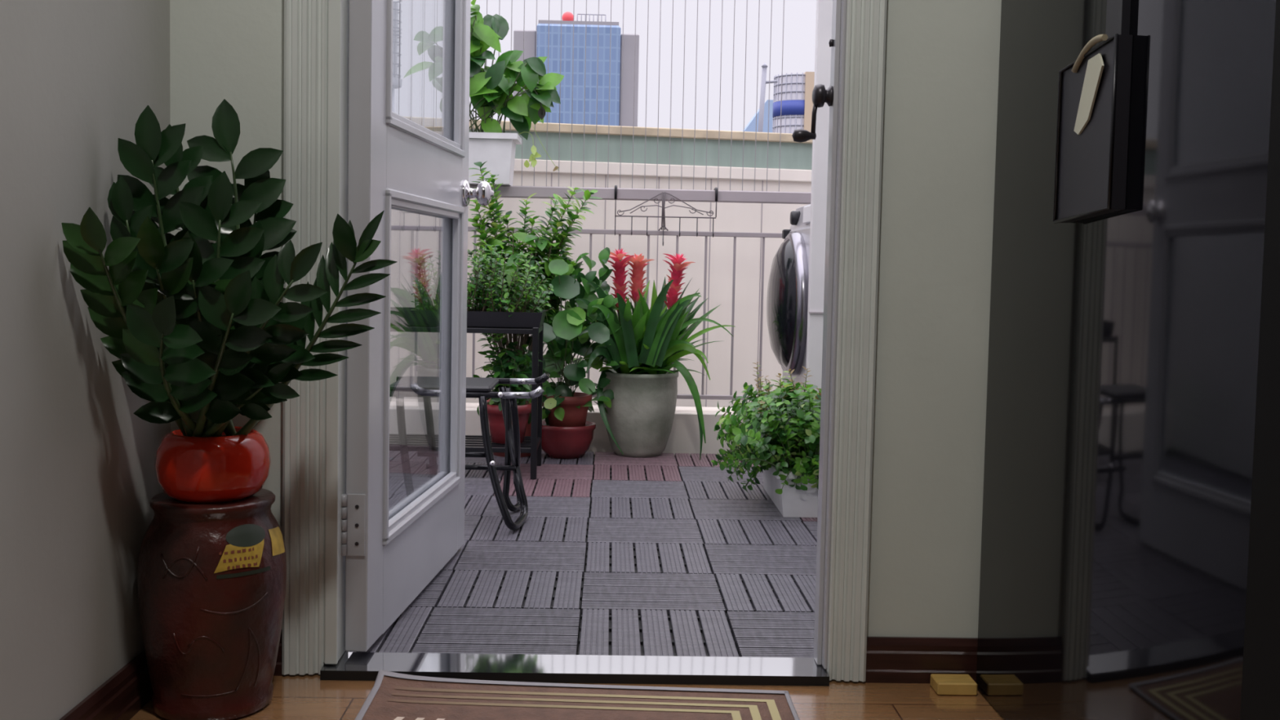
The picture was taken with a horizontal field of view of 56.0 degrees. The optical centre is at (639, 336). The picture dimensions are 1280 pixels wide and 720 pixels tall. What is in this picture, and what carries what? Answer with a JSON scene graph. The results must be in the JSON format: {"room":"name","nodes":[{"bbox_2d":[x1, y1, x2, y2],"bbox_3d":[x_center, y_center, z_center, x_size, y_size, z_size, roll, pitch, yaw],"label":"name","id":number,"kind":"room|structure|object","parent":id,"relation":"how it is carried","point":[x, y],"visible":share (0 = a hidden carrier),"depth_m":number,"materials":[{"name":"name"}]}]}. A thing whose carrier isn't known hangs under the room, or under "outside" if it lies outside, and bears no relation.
{"room":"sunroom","nodes":[
{"label":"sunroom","id":0,"kind":"room"},
{"bbox_2d":[0,0,170,719],"bbox_3d":[-0.794,-0.647,-0.097,0.100,2.720,4.415,1,3,-1],"label":"wall","id":1,"kind":"structure","parent":0,"point":[78,482],"depth_m":1.67,"materials":[{"name":"white paint"}]},
{"bbox_2d":[58,649,153,719],"bbox_3d":[-0.763,0.672,-0.007,0.017,0.078,4.240,1,3,-1],"label":"baseboard","id":2,"kind":"structure","parent":1,"relation":"attached to","point":[123,695],"depth_m":1.86,"materials":[{"name":"brown wood"}]},
{"bbox_2d":[154,426,271,503],"bbox_3d":[-0.686,0.205,1.937,0.176,0.105,0.176,1,3,-1],"label":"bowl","id":3,"kind":"object","parent":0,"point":[206,464],"depth_m":1.87,"materials":[{"name":"red ceramic"}]},
{"bbox_2d":[423,69,424,118],"bbox_3d":[-0.845,-0.951,4.752,0.005,0.186,0.093,1,3,-1],"label":"grille","id":4,"kind":"object","parent":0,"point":[424,69],"depth_m":4.79,"materials":[{"name":"metal"}]},
{"bbox_2d":[435,88,436,131],"bbox_3d":[-0.798,-0.888,4.757,0.005,0.161,0.093,1,3,-1],"label":"grille","id":5,"kind":"object","parent":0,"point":[436,89],"depth_m":4.79,"materials":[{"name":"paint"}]},
{"bbox_2d":[521,140,522,186],"bbox_3d":[-0.465,-0.684,4.777,0.005,0.175,0.093,1,3,-1],"label":"grille","id":6,"kind":"object","parent":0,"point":[522,140],"depth_m":4.81,"materials":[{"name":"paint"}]},
{"bbox_2d":[546,152,546,186],"bbox_3d":[-0.369,-0.660,4.781,0.005,0.128,0.093,1,3,-1],"label":"grille","id":7,"kind":"object","parent":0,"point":[546,153],"depth_m":4.82,"materials":[{"name":"metal"}]},
{"bbox_2d":[559,106,559,151],"bbox_3d":[-0.317,-0.818,4.773,0.005,0.168,0.093,1,3,-1],"label":"grille","id":8,"kind":"object","parent":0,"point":[559,107],"depth_m":4.81,"materials":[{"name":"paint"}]},
{"bbox_2d":[129,673,1004,719],"bbox_3d":[0.366,0.765,-0.025,2.476,0.060,4.340,1,3,-1],"label":"floor","id":9,"kind":"structure","parent":0,"point":[297,696],"depth_m":2.02,"materials":[{"name":"laminate"}]},
{"bbox_2d":[137,488,286,719],"bbox_3d":[-0.691,0.428,1.949,0.227,0.342,0.228,1,3,-1],"label":"ceramic urn","id":10,"kind":"object","parent":9,"relation":"on","point":[211,578],"visible":0.94,"depth_m":1.86,"materials":[{"name":"brown ceramic"}]},
{"bbox_2d":[61,98,397,503],"bbox_3d":[-0.584,-0.053,1.818,0.430,0.638,0.385,1,3,-1],"label":"plant","id":11,"kind":"object","parent":10,"relation":"on","point":[201,331],"visible":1,"depth_m":1.80,"materials":[{"name":"green plant"}]},
{"bbox_2d":[218,546,257,569],"bbox_3d":[-0.619,0.343,1.860,0.060,0.029,0.009,-1,4,-39],"label":"print","id":12,"kind":"object","parent":10,"relation":"on","point":[229,557],"depth_m":1.86,"materials":[{"name":"yellow paper"}]},
{"bbox_2d":[320,652,829,686],"bbox_3d":[-0.112,0.589,2.134,0.884,0.022,0.084,1,3,-1],"label":"threshold","id":13,"kind":"object","parent":9,"relation":"on","point":[351,666],"visible":0.79,"depth_m":2.11,"materials":[{"name":"silver metal"}]},
{"bbox_2d":[354,669,799,719],"bbox_3d":[-0.092,0.608,1.799,0.701,0.023,0.573,1,3,-1],"label":"doormat","id":14,"kind":"object","parent":9,"relation":"on","point":[393,695],"visible":1,"depth_m":1.99,"materials":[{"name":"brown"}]},
{"bbox_2d":[929,674,977,695],"bbox_3d":[0.545,0.605,2.091,0.069,0.021,0.050,1,3,-1],"label":"wooden block","id":15,"kind":"object","parent":9,"relation":"on","point":[942,684],"visible":1,"depth_m":2.07,"materials":[{"name":"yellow wood"}]},
{"bbox_2d":[976,0,1279,719],"bbox_3d":[0.961,-0.404,1.261,0.667,2.150,1.615,1,3,-1],"label":"tall cabinet","id":16,"kind":"object","parent":9,"relation":"on","point":[1130,558],"visible":0.88,"depth_m":1.51,"materials":[{"name":"black paint"}]},
{"bbox_2d":[1053,0,1132,223],"bbox_3d":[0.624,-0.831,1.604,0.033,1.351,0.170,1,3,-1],"label":"bag","id":17,"kind":"object","parent":16,"relation":"hanging from","point":[1094,91],"visible":1,"depth_m":1.60,"materials":[{"name":"black plastic"}]},
{"bbox_2d":[541,420,595,458],"bbox_3d":[-0.276,0.381,4.446,0.224,0.124,0.224,1,3,-1],"label":"bowl","id":18,"kind":"object","parent":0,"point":[564,439],"depth_m":4.37,"materials":[{"name":"red ceramic"}]},
{"bbox_2d":[571,112,572,155],"bbox_3d":[-0.269,-0.799,4.775,0.005,0.162,0.093,1,3,-1],"label":"grille","id":19,"kind":"object","parent":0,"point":[571,113],"depth_m":4.81,"materials":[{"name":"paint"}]},
{"bbox_2d":[344,450,817,657],"bbox_3d":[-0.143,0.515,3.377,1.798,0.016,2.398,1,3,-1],"label":"floor","id":20,"kind":"structure","parent":0,"point":[447,629],"depth_m":2.82,"materials":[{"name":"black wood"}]},
{"bbox_2d":[389,324,543,479],"bbox_3d":[-0.618,0.207,4.075,0.558,0.500,0.285,1,3,-1],"label":"plant stand","id":21,"kind":"object","parent":20,"relation":"on","point":[532,444],"visible":0.41,"depth_m":3.95,"materials":[{"name":"black metal"}]},
{"bbox_2d":[389,433,541,453],"bbox_3d":[-0.621,0.362,4.084,0.554,0.016,0.281,1,3,-1],"label":"shelf","id":22,"kind":"object","parent":21,"relation":"attached to","point":[415,442],"depth_m":4.03,"materials":[{"name":"black metal"}]},
{"bbox_2d":[390,324,542,333],"bbox_3d":[-0.613,-0.029,4.061,0.554,0.016,0.281,1,3,-1],"label":"shelf","id":23,"kind":"object","parent":21,"relation":"attached to","point":[410,328],"depth_m":3.93,"materials":[{"name":"black metal"}]},
{"bbox_2d":[390,242,555,327],"bbox_3d":[-0.577,-0.177,4.038,0.584,0.276,0.295,1,3,-1],"label":"planter","id":24,"kind":"object","parent":21,"relation":"on","point":[500,314],"visible":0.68,"depth_m":3.97,"materials":[{"name":"black plastic"}]},
{"bbox_2d":[473,337,542,444],"bbox_3d":[-0.450,0.181,4.077,0.216,0.352,0.239,-2,5,-45],"label":"plant","id":25,"kind":"object","parent":21,"relation":"on","point":[500,368],"visible":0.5,"depth_m":4.04,"materials":[{"name":"green plant"}]},
{"bbox_2d":[389,372,549,530],"bbox_3d":[-0.474,0.305,3.299,0.432,0.398,0.350,1,3,-1],"label":"folding stool","id":26,"kind":"object","parent":20,"relation":"on","point":[427,388],"visible":0.86,"depth_m":3.20,"materials":[{"name":"black metal"}]},
{"bbox_2d":[466,160,602,457],"bbox_3d":[-0.407,-0.099,4.434,0.521,1.077,0.320,1,3,1],"label":"plant","id":27,"kind":"object","parent":20,"relation":"on","point":[544,244],"visible":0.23,"depth_m":4.39,"materials":[{"name":"green plant"}]},
{"bbox_2d":[389,401,744,456],"bbox_3d":[-0.383,0.367,4.809,3.150,0.169,0.230,1,3,-1],"label":"kerb","id":28,"kind":"object","parent":20,"relation":"on","point":[684,437],"depth_m":4.71,"materials":[{"name":"white concrete"}]},
{"bbox_2d":[391,184,811,399],"bbox_3d":[-0.371,-0.150,4.744,3.130,0.875,0.050,1,3,-1],"label":"balcony railing","id":29,"kind":"object","parent":28,"relation":"on","point":[507,191],"visible":0.18,"depth_m":4.72,"materials":[{"name":"metal"}]},
{"bbox_2d":[403,0,564,186],"bbox_3d":[-0.669,-0.963,4.645,0.760,0.745,0.311,1,3,-1],"label":"planter","id":30,"kind":"object","parent":29,"relation":"on","point":[491,88],"visible":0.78,"depth_m":4.62,"materials":[{"name":"green plant"}]},
{"bbox_2d":[613,185,718,245],"bbox_3d":[0.100,-0.472,4.724,0.404,0.235,0.100,1,3,-1],"label":"hook rack","id":31,"kind":"object","parent":29,"relation":"hanging from","point":[663,216],"visible":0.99,"depth_m":4.69,"materials":[{"name":"grey metal"}]},
{"bbox_2d":[520,247,621,458],"bbox_3d":[-0.267,0.058,4.395,0.415,0.774,0.312,1,3,-1],"label":"plant","id":32,"kind":"object","parent":20,"relation":"on","point":[566,433],"visible":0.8,"depth_m":4.35,"materials":[{"name":"green plant"}]},
{"bbox_2d":[573,248,733,460],"bbox_3d":[0.027,0.059,4.489,0.622,0.773,0.470,0,3,-14],"label":"bromeliad","id":33,"kind":"object","parent":20,"relation":"on","point":[648,344],"visible":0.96,"depth_m":4.41,"materials":[{"name":"plant"}]},
{"bbox_2d":[711,361,821,517],"bbox_3d":[0.451,0.298,3.621,0.465,0.414,0.599,1,3,-1],"label":"planter","id":34,"kind":"object","parent":20,"relation":"on","point":[780,433],"visible":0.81,"depth_m":3.44,"materials":[{"name":"green plant"}]},
{"bbox_2d":[766,204,810,392],"bbox_3d":[0.803,0.002,4.282,0.700,0.942,0.595,1,3,-1],"label":"washing machine","id":35,"kind":"object","parent":20,"relation":"on","point":[787,298],"visible":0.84,"depth_m":4.10,"materials":[{"name":"silver metal"}]},
{"bbox_2d":[583,118,584,158],"bbox_3d":[-0.221,-0.781,4.777,0.005,0.153,0.093,1,3,-1],"label":"grille","id":36,"kind":"object","parent":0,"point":[584,118],"depth_m":4.81,"materials":[{"name":"metal"}]},
{"bbox_2d":[169,0,1001,637],"bbox_3d":[0.392,-0.700,2.102,2.376,2.820,0.075,1,3,-1],"label":"wall","id":37,"kind":"structure","parent":0,"point":[942,57],"depth_m":2.10,"materials":[{"name":"white paint"}]},
{"bbox_2d":[273,628,283,675],"bbox_3d":[-0.714,0.551,2.103,0.180,0.078,0.017,1,3,-1],"label":"baseboard","id":38,"kind":"structure","parent":37,"relation":"attached to","point":[277,671],"depth_m":2.10,"materials":[{"name":"brown wood"}]},
{"bbox_2d":[281,0,349,675],"bbox_3d":[-0.554,-0.525,2.078,0.095,2.226,0.099,1,3,-1],"label":"door frame","id":39,"kind":"structure","parent":37,"relation":"attached to","point":[305,21],"depth_m":2.07,"materials":[{"name":"paint"}]},
{"bbox_2d":[341,0,493,651],"bbox_3d":[-0.428,-0.513,2.498,0.184,2.103,0.859,1,3,-1],"label":"door","id":40,"kind":"structure","parent":37,"relation":"in","point":[395,162],"depth_m":2.24,"materials":[{"name":"paint"}]},
{"bbox_2d":[828,39,834,47],"bbox_3d":[0.334,-0.513,2.104,0.008,0.014,0.014,1,3,-1],"label":"stud","id":41,"kind":"object","parent":37,"relation":"attached to","point":[831,42],"visible":1,"depth_m":2.10,"materials":[{"name":"grey metal"}]},
{"bbox_2d":[813,0,887,681],"bbox_3d":[0.378,-0.507,2.101,0.081,2.226,0.099,1,3,-1],"label":"door frame","id":42,"kind":"structure","parent":37,"relation":"attached to","point":[866,20],"depth_m":2.09,"materials":[{"name":"paint"}]},
{"bbox_2d":[865,636,977,683],"bbox_3d":[0.926,0.582,2.143,1.056,0.078,0.017,1,3,-1],"label":"baseboard","id":43,"kind":"structure","parent":37,"relation":"attached to","point":[889,660],"depth_m":2.13,"materials":[{"name":"brown wood"}]},
{"bbox_2d":[600,368,678,457],"bbox_3d":[-0.004,0.286,4.532,0.292,0.314,0.292,1,3,-1],"label":"pot","id":44,"kind":"object","parent":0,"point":[640,417],"depth_m":4.42,"materials":[{"name":"ceramic"}]},
{"bbox_2d":[644,133,645,168],"bbox_3d":[0.020,-0.733,4.785,0.005,0.131,0.093,1,3,-1],"label":"grille","id":45,"kind":"object","parent":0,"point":[645,134],"depth_m":4.82,"materials":[{"name":"metal"}]},
{"bbox_2d":[682,101,683,133],"bbox_3d":[0.167,-0.864,4.781,0.005,0.124,0.093,1,3,-1],"label":"grille","id":46,"kind":"object","parent":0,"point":[682,101],"depth_m":4.82,"materials":[{"name":"metal"}]},
{"bbox_2d":[805,0,832,399],"bbox_3d":[0.900,-0.778,3.897,0.674,2.612,0.047,1,3,-1],"label":"door","id":47,"kind":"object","parent":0,"point":[824,7],"visible":0.21,"depth_m":3.90,"materials":[{"name":"paint"}]},
{"bbox_2d":[791,84,833,142],"bbox_3d":[0.301,-0.391,2.110,0.068,0.102,0.041,1,3,-1],"label":"door handle","id":48,"kind":"object","parent":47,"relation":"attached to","point":[820,95],"visible":1,"depth_m":2.10,"materials":[{"name":"black metal"}]},
{"label":"outside","id":49,"kind":"structure","parent":0,"visible":0},
{"bbox_2d":[757,62,777,132],"bbox_3d":[6.041,1.906,60.324,0.916,30.913,0.323,1,3,-1],"label":"antenna mast","id":50,"kind":"object","parent":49,"point":[764,82],"visible":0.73,"depth_m":59.44,"materials":[{"name":"grey metal"}]},
{"bbox_3d":[-0.332,-2.106,4.665,3.150,0.100,0.230,1,3,-1],"label":"beam","id":51,"kind":"structure","parent":0,"visible":0},
{"bbox_2d":[399,0,399,81],"bbox_3d":[-0.938,-1.155,4.738,0.005,0.311,0.093,1,3,-1],"label":"grille","id":52,"kind":"object","parent":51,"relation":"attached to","point":[399,0],"depth_m":4.77,"materials":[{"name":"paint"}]},
{"bbox_2d":[411,18,412,66],"bbox_3d":[-0.891,-1.148,4.740,0.005,0.182,0.093,1,3,-1],"label":"grille","id":53,"kind":"object","parent":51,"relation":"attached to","point":[411,19],"depth_m":4.78,"materials":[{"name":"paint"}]},
{"bbox_2d":[511,16,511,50],"bbox_3d":[-0.503,-1.186,4.747,0.005,0.129,0.093,1,3,-1],"label":"grille","id":54,"kind":"object","parent":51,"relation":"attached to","point":[511,16],"depth_m":4.78,"materials":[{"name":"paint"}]},
{"bbox_2d":[523,28,524,60],"bbox_3d":[-0.456,-1.144,4.750,0.005,0.120,0.093,1,3,-1],"label":"grille","id":55,"kind":"object","parent":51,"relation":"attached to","point":[523,28],"depth_m":4.79,"materials":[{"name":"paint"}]},
{"bbox_2d":[536,0,537,33],"bbox_3d":[-0.404,-1.251,4.745,0.005,0.126,0.093,1,3,-1],"label":"grille","id":56,"kind":"object","parent":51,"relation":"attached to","point":[536,0],"depth_m":4.78,"materials":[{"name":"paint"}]},
{"bbox_2d":[548,0,549,42],"bbox_3d":[-0.357,-1.234,4.747,0.005,0.160,0.093,1,3,-1],"label":"grille","id":57,"kind":"object","parent":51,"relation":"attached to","point":[548,0],"depth_m":4.78,"materials":[{"name":"metal"}]},
{"bbox_2d":[560,7,561,50],"bbox_3d":[-0.309,-1.204,4.750,0.005,0.164,0.093,1,3,-1],"label":"grille","id":58,"kind":"object","parent":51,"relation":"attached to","point":[561,7],"depth_m":4.79,"materials":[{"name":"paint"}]},
{"bbox_2d":[572,64,573,106],"bbox_3d":[-0.265,-0.986,4.764,0.005,0.161,0.093,1,3,-1],"label":"grille","id":59,"kind":"object","parent":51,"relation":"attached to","point":[572,64],"depth_m":4.80,"materials":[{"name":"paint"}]},
{"bbox_2d":[573,16,573,58],"bbox_3d":[-0.261,-1.172,4.753,0.005,0.161,0.093,1,3,-1],"label":"grille","id":60,"kind":"object","parent":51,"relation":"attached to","point":[573,16],"depth_m":4.79,"materials":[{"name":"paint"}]},
{"bbox_2d":[584,71,585,111],"bbox_3d":[-0.217,-0.964,4.766,0.005,0.155,0.093,1,3,-1],"label":"grille","id":61,"kind":"object","parent":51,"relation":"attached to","point":[584,71],"depth_m":4.80,"materials":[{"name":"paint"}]},
{"bbox_2d":[585,24,586,65],"bbox_3d":[-0.213,-1.144,4.756,0.005,0.155,0.093,1,3,-1],"label":"grille","id":62,"kind":"object","parent":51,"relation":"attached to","point":[585,24],"depth_m":4.79,"materials":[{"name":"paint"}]},
{"bbox_2d":[596,77,597,115],"bbox_3d":[-0.169,-0.943,4.769,0.005,0.146,0.093,1,3,-1],"label":"grille","id":63,"kind":"object","parent":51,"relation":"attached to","point":[597,77],"depth_m":4.80,"materials":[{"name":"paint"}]},
{"bbox_2d":[597,31,598,71],"bbox_3d":[-0.166,-1.119,4.759,0.005,0.148,0.093,1,3,-1],"label":"grille","id":64,"kind":"object","parent":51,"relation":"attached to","point":[597,32],"depth_m":4.79,"materials":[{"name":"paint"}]},
{"bbox_2d":[608,82,609,119],"bbox_3d":[-0.121,-0.926,4.771,0.005,0.143,0.093,1,3,-1],"label":"grille","id":65,"kind":"object","parent":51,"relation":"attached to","point":[609,82],"depth_m":4.81,"materials":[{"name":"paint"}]},
{"bbox_2d":[609,38,610,75],"bbox_3d":[-0.118,-1.097,4.761,0.005,0.142,0.093,1,3,-1],"label":"grille","id":66,"kind":"object","parent":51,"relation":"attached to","point":[610,38],"depth_m":4.80,"materials":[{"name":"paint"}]},
{"bbox_2d":[610,0,611,32],"bbox_3d":[-0.114,-1.254,4.752,0.005,0.123,0.093,1,3,-1],"label":"grille","id":67,"kind":"object","parent":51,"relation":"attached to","point":[611,0],"depth_m":4.79,"materials":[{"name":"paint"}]},
{"bbox_2d":[621,87,622,123],"bbox_3d":[-0.073,-0.911,4.773,0.005,0.137,0.093,1,3,-1],"label":"grille","id":68,"kind":"object","parent":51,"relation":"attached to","point":[621,87],"depth_m":4.81,"materials":[{"name":"metal"}]},
{"bbox_2d":[622,44,622,80],"bbox_3d":[-0.070,-1.075,4.763,0.005,0.136,0.093,1,3,-1],"label":"grille","id":69,"kind":"object","parent":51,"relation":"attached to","point":[622,45],"depth_m":4.80,"materials":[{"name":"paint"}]},
{"bbox_2d":[622,2,623,38],"bbox_3d":[-0.067,-1.239,4.754,0.005,0.135,0.093,1,3,-1],"label":"grille","id":70,"kind":"object","parent":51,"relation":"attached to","point":[623,2],"depth_m":4.79,"materials":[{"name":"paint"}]},
{"bbox_2d":[633,90,634,125],"bbox_3d":[-0.025,-0.900,4.775,0.005,0.133,0.093,1,3,-1],"label":"grille","id":71,"kind":"object","parent":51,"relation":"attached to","point":[633,91],"depth_m":4.81,"materials":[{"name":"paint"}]},
{"bbox_2d":[634,49,635,84],"bbox_3d":[-0.022,-1.058,4.765,0.005,0.133,0.093,1,3,-1],"label":"grille","id":72,"kind":"object","parent":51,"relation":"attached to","point":[634,50],"depth_m":4.80,"materials":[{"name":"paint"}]},
{"bbox_2d":[635,8,635,44],"bbox_3d":[-0.019,-1.217,4.756,0.005,0.136,0.093,1,3,-1],"label":"grille","id":73,"kind":"object","parent":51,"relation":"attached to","point":[635,8],"depth_m":4.79,"materials":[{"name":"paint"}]},
{"bbox_2d":[646,53,647,88],"bbox_3d":[0.026,-1.042,4.768,0.005,0.133,0.093,1,3,-1],"label":"grille","id":74,"kind":"object","parent":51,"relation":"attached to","point":[646,54],"depth_m":4.80,"materials":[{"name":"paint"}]},
{"bbox_2d":[647,13,648,48],"bbox_3d":[0.029,-1.197,4.759,0.005,0.132,0.093,1,3,-1],"label":"grille","id":75,"kind":"object","parent":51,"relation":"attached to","point":[647,14],"depth_m":4.80,"materials":[{"name":"metal"}]},
{"bbox_2d":[658,57,659,92],"bbox_3d":[0.074,-1.028,4.769,0.005,0.130,0.093,1,3,-1],"label":"grille","id":76,"kind":"object","parent":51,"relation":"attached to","point":[659,58],"depth_m":4.81,"materials":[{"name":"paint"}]},
{"bbox_2d":[659,19,660,53],"bbox_3d":[0.077,-1.178,4.761,0.005,0.126,0.093,1,3,-1],"label":"grille","id":77,"kind":"object","parent":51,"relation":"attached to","point":[660,20],"depth_m":4.80,"materials":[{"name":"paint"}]},
{"bbox_2d":[671,62,671,94],"bbox_3d":[0.122,-1.016,4.771,0.005,0.124,0.093,1,3,-1],"label":"grille","id":78,"kind":"object","parent":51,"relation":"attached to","point":[671,62],"depth_m":4.81,"materials":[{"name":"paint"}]},
{"bbox_2d":[671,23,672,57],"bbox_3d":[0.125,-1.163,4.763,0.005,0.126,0.093,1,3,-1],"label":"grille","id":79,"kind":"object","parent":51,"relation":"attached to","point":[672,24],"depth_m":4.80,"materials":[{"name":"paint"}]},
{"bbox_2d":[683,64,684,97],"bbox_3d":[0.170,-1.007,4.773,0.005,0.124,0.093,1,3,-1],"label":"grille","id":80,"kind":"object","parent":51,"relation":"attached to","point":[683,64],"depth_m":4.81,"materials":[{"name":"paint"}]},
{"bbox_2d":[684,27,684,60],"bbox_3d":[0.173,-1.149,4.765,0.005,0.123,0.093,1,3,-1],"label":"grille","id":81,"kind":"object","parent":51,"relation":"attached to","point":[684,28],"depth_m":4.80,"materials":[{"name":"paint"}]},
{"bbox_2d":[695,66,696,98],"bbox_3d":[0.219,-0.999,4.775,0.005,0.121,0.093,1,3,-1],"label":"grille","id":82,"kind":"object","parent":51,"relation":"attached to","point":[695,67],"depth_m":4.81,"materials":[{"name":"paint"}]},
{"bbox_2d":[757,0,759,71],"bbox_3d":[0.464,-1.182,4.770,0.005,0.275,0.093,1,3,-1],"label":"grille","id":83,"kind":"object","parent":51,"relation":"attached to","point":[759,0],"depth_m":4.81,"materials":[{"name":"metal"}]},
{"bbox_2d":[766,0,772,191],"bbox_3d":[0.508,-0.950,4.784,0.005,0.741,0.093,1,3,-1],"label":"grille","id":84,"kind":"object","parent":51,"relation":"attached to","point":[771,0],"depth_m":4.82,"materials":[{"name":"metal"}]},
{"bbox_2d":[778,76,782,191],"bbox_3d":[0.553,-0.800,4.794,0.005,0.447,0.093,1,3,-1],"label":"grille","id":85,"kind":"object","parent":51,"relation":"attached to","point":[781,77],"depth_m":4.83,"materials":[{"name":"metal"}]},
{"bbox_2d":[782,0,784,73],"bbox_3d":[0.561,-1.179,4.772,0.005,0.282,0.093,1,3,-1],"label":"grille","id":86,"kind":"object","parent":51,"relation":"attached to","point":[784,0],"depth_m":4.81,"materials":[{"name":"metal"}]},
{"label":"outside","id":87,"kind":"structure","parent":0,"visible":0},
{"bbox_2d":[512,11,639,126],"bbox_3d":[-16.757,-34.339,310.170,31.023,93.445,24.000,1,3,-1],"label":"office tower","id":88,"kind":"structure","parent":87,"point":[628,86],"depth_m":296.66,"materials":[{"name":"blue glass"}]},
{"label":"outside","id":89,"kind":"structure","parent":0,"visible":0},
{"bbox_2d":[742,99,773,133],"bbox_3d":[13.595,-6.209,134.174,5.570,38.879,8.000,1,3,-1],"label":"building","id":90,"kind":"structure","parent":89,"point":[751,126],"depth_m":129.16,"materials":[{"name":"blue"}]},
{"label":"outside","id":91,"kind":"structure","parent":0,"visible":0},
{"bbox_2d":[772,71,814,133],"bbox_3d":[11.673,-2.059,92.054,3.815,35.388,3.933,1,3,-1],"label":"building","id":92,"kind":"structure","parent":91,"point":[797,106],"depth_m":89.49,"materials":[{"name":"grey"}]},
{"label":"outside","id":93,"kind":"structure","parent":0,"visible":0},
{"bbox_2d":[389,116,812,407],"bbox_3d":[0.295,0.239,5.580,7.164,2.339,0.310,0,3,-12],"label":"wall","id":94,"kind":"structure","parent":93,"point":[796,157],"depth_m":5.36,"materials":[{"name":"paint"}]},
{"bbox_2d":[546,111,547,146],"bbox_3d":[-0.365,-0.817,4.771,0.005,0.130,0.093,1,3,-1],"label":"grille","id":95,"kind":"object","parent":94,"relation":"in","point":[547,112],"depth_m":4.81,"materials":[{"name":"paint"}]},
{"bbox_2d":[595,122,596,160],"bbox_3d":[-0.173,-0.769,4.779,0.005,0.146,0.093,1,3,-1],"label":"grille","id":96,"kind":"object","parent":94,"relation":"in","point":[596,122],"depth_m":4.82,"materials":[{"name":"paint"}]},
{"bbox_2d":[608,126,608,163],"bbox_3d":[-0.125,-0.756,4.781,0.005,0.140,0.093,1,3,-1],"label":"grille","id":97,"kind":"object","parent":94,"relation":"in","point":[608,126],"depth_m":4.82,"materials":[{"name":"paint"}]},
{"bbox_2d":[620,129,621,165],"bbox_3d":[-0.077,-0.745,4.782,0.005,0.137,0.093,1,3,-1],"label":"grille","id":98,"kind":"object","parent":94,"relation":"in","point":[620,130],"depth_m":4.82,"materials":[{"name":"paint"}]},
{"bbox_2d":[632,132,633,167],"bbox_3d":[-0.028,-0.738,4.784,0.005,0.134,0.093,1,3,-1],"label":"grille","id":99,"kind":"object","parent":94,"relation":"in","point":[633,132],"depth_m":4.82,"materials":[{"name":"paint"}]},
{"bbox_2d":[645,93,646,128],"bbox_3d":[0.023,-0.889,4.776,0.005,0.130,0.093,1,3,-1],"label":"grille","id":100,"kind":"object","parent":94,"relation":"in","point":[646,94],"depth_m":4.81,"materials":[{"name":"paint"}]},
{"bbox_2d":[657,135,657,169],"bbox_3d":[0.068,-0.727,4.787,0.005,0.131,0.093,1,3,-1],"label":"grille","id":101,"kind":"object","parent":94,"relation":"in","point":[657,135],"depth_m":4.82,"materials":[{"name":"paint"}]},
{"bbox_2d":[657,97,658,130],"bbox_3d":[0.071,-0.878,4.778,0.005,0.127,0.093,1,3,-1],"label":"grille","id":102,"kind":"object","parent":94,"relation":"in","point":[658,97],"depth_m":4.82,"materials":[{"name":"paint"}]},
{"bbox_2d":[669,137,670,169],"bbox_3d":[0.116,-0.724,4.788,0.005,0.124,0.093,1,3,-1],"label":"grille","id":103,"kind":"object","parent":94,"relation":"in","point":[669,137],"depth_m":4.82,"materials":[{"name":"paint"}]},
{"bbox_2d":[670,99,671,132],"bbox_3d":[0.119,-0.870,4.780,0.005,0.124,0.093,1,3,-1],"label":"grille","id":104,"kind":"object","parent":94,"relation":"in","point":[670,100],"depth_m":4.82,"materials":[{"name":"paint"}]},
{"bbox_2d":[681,137,682,170],"bbox_3d":[0.165,-0.721,4.790,0.005,0.125,0.093,1,3,-1],"label":"grille","id":105,"kind":"object","parent":94,"relation":"in","point":[682,138],"depth_m":4.83,"materials":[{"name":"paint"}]},
{"bbox_2d":[693,138,694,170],"bbox_3d":[0.213,-0.719,4.791,0.005,0.121,0.093,1,3,-1],"label":"grille","id":106,"kind":"object","parent":94,"relation":"in","point":[694,139],"depth_m":4.83,"materials":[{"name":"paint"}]},
{"bbox_2d":[694,102,695,134],"bbox_3d":[0.216,-0.859,4.783,0.005,0.121,0.093,1,3,-1],"label":"grille","id":107,"kind":"object","parent":94,"relation":"in","point":[695,103],"depth_m":4.82,"materials":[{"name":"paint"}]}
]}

